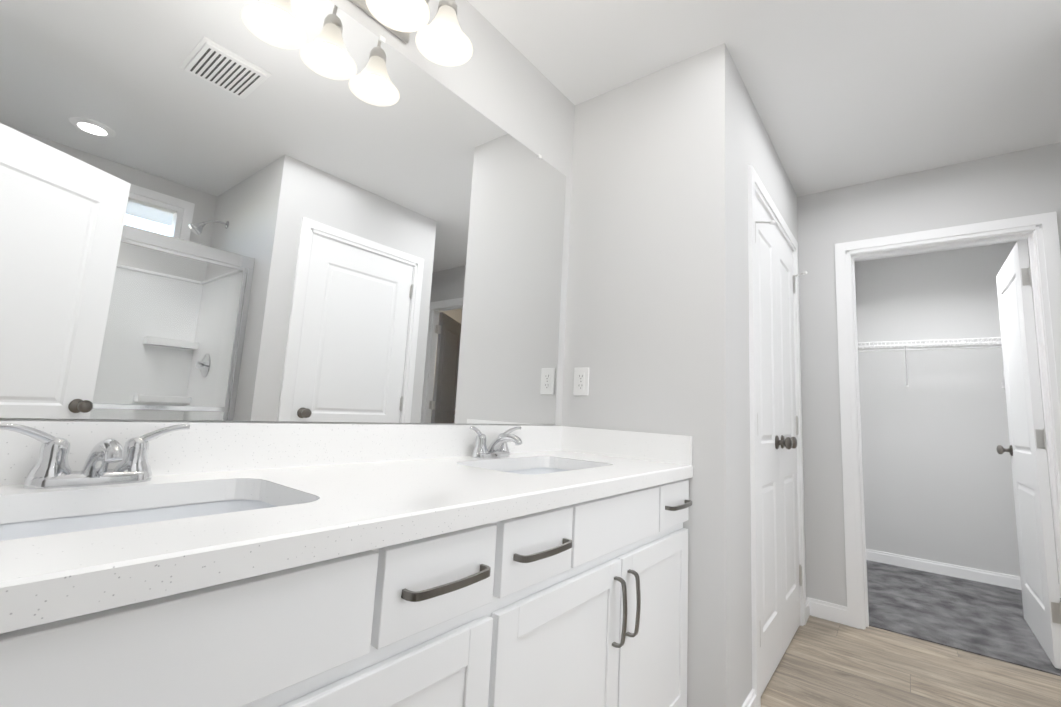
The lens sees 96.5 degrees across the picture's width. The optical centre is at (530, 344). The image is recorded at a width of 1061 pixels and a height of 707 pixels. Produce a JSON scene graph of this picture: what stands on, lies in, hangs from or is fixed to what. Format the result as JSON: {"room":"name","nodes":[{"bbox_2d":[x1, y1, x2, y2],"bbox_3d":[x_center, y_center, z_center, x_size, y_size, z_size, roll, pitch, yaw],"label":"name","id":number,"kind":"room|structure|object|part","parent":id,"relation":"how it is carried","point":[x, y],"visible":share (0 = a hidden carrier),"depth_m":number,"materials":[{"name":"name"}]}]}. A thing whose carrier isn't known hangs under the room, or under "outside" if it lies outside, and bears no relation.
{"room":"bathroom","nodes":[
{"label":"bathroom","id":0,"kind":"room"},
{"bbox_2d":[0,0,1060,706],"bbox_3d":[1.509,0.029,0.950,3.960,2.440,8.240,-3,-10,38],"label":"wall","id":1,"kind":"structure","parent":0,"point":[654,312],"depth_m":2.03,"materials":[{"name":"grey paint"}]},
{"bbox_2d":[0,0,565,424],"bbox_3d":[-0.455,-0.343,1.282,0.009,1.090,1.894,-3,-10,38],"label":"mirror","id":2,"kind":"object","parent":1,"relation":"attached to","point":[281,210],"visible":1,"depth_m":1.07,"materials":[{"name":"clear glass"}]},
{"bbox_2d":[350,0,472,66],"bbox_3d":[-0.366,-0.969,1.243,0.253,0.239,0.468,-3,-10,38],"label":"sconce","id":3,"kind":"object","parent":1,"relation":"attached to","point":[442,38],"visible":1,"depth_m":1.30,"materials":[{"name":"white glass"}]},
{"bbox_2d":[573,367,588,395],"bbox_3d":[0.209,0.150,1.954,0.072,0.116,0.008,-3,-10,38],"label":"outlet","id":4,"kind":"object","parent":1,"relation":"attached to","point":[581,381],"visible":1,"depth_m":1.95,"materials":[{"name":"white plastic"}]},
{"bbox_2d":[742,689,756,706],"bbox_3d":[0.701,1.258,1.568,0.014,0.088,0.329,-3,-10,38],"label":"baseboard","id":5,"kind":"structure","parent":1,"relation":"attached to","point":[751,701],"depth_m":1.66,"materials":[{"name":"white wood"}]},
{"bbox_2d":[755,195,792,694],"bbox_3d":[1.051,0.361,2.050,0.114,2.005,0.465,-3,-10,38],"label":"closet door","id":6,"kind":"structure","parent":1,"relation":"in","point":[770,594],"depth_m":2.07,"materials":[{"name":"white wood"}]},
{"bbox_3d":[1.161,0.448,2.167,0.066,0.064,0.064,-3,-10,38],"label":"knob","id":7,"kind":"part","parent":6,"relation":"part of","materials":[{"name":"grey metal"}]},
{"bbox_2d":[748,164,806,706],"bbox_3d":[1.159,0.363,2.264,0.082,2.095,1.070,-3,-10,38],"label":"door frame","id":8,"kind":"structure","parent":1,"relation":"attached to","point":[756,187],"depth_m":1.93,"materials":[{"name":"white wood"}]},
{"bbox_2d":[775,226,807,654],"bbox_3d":[1.338,0.425,2.411,0.114,2.005,0.465,-3,-10,38],"label":"closet door","id":9,"kind":"structure","parent":1,"relation":"in","point":[791,572],"depth_m":2.40,"materials":[{"name":"white wood"}]},
{"bbox_3d":[1.238,0.465,2.264,0.066,0.064,0.064,-3,-10,38],"label":"knob","id":10,"kind":"part","parent":9,"relation":"part of","materials":[{"name":"grey metal"}]},
{"bbox_2d":[836,604,847,618],"bbox_3d":[2.182,1.557,3.198,0.040,0.088,1.462,-3,-10,38],"label":"baseboard","id":11,"kind":"structure","parent":1,"relation":"attached to","point":[841,611],"depth_m":2.53,"materials":[{"name":"white wood"}]},
{"bbox_2d":[835,212,1060,628],"bbox_3d":[2.123,0.435,2.424,0.884,2.095,0.152,-3,-10,38],"label":"door frame","id":12,"kind":"structure","parent":1,"relation":"attached to","point":[1044,253],"depth_m":2.49,"materials":[{"name":"white wood"}]},
{"bbox_2d":[858,336,1037,387],"bbox_3d":[3.042,0.139,3.504,1.124,0.328,0.312,-3,-10,38],"label":"wire closet shelf","id":13,"kind":"object","parent":1,"relation":"attached to","point":[938,344],"visible":0.56,"depth_m":3.49,"materials":[{"name":"white metal"}]},
{"bbox_2d":[866,549,1060,597],"bbox_3d":[3.057,1.634,3.423,1.050,0.088,0.014,-3,-10,38],"label":"baseboard","id":14,"kind":"structure","parent":1,"relation":"attached to","point":[1005,580],"depth_m":3.44,"materials":[{"name":"white wood"}]},
{"bbox_2d":[996,240,1060,668],"bbox_3d":[2.672,0.510,2.511,0.166,2.005,0.765,-2,-9,32],"label":"closet door","id":15,"kind":"structure","parent":1,"relation":"in","point":[1026,449],"depth_m":2.40,"materials":[{"name":"white wood"}]},
{"bbox_3d":[2.840,0.619,2.768,0.167,0.064,0.064,-3,-10,38],"label":"knob","id":16,"kind":"part","parent":15,"relation":"part of","materials":[{"name":"grey metal"}]},
{"bbox_2d":[467,0,1060,261],"bbox_3d":[1.583,-1.228,1.114,4.100,0.100,8.400,-3,-10,38],"label":"ceiling","id":17,"kind":"structure","parent":0,"point":[844,93],"depth_m":1.86,"materials":[{"name":"white paint"}]},
{"bbox_2d":[761,615,1060,706],"bbox_3d":[0.644,1.105,-0.240,4.100,0.100,5.785,-3,-10,38],"label":"floor","id":18,"kind":"structure","parent":0,"point":[824,663],"depth_m":2.02,"materials":[{"name":"brown wood"}]},
{"bbox_2d":[0,420,692,706],"bbox_3d":[-0.272,0.677,0.986,0.576,0.980,1.954,-3,-10,38],"label":"bathroom vanity","id":19,"kind":"object","parent":18,"relation":"on","point":[187,564],"visible":1,"depth_m":0.78,"materials":[{"name":"white"}]},
{"bbox_2d":[866,560,1060,675],"bbox_3d":[3.232,1.681,3.018,4.100,0.106,2.615,-3,-10,38],"label":"floor carpet","id":20,"kind":"object","parent":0,"point":[981,618],"depth_m":2.72,"materials":[{"name":"grey carpet"}]}
]}

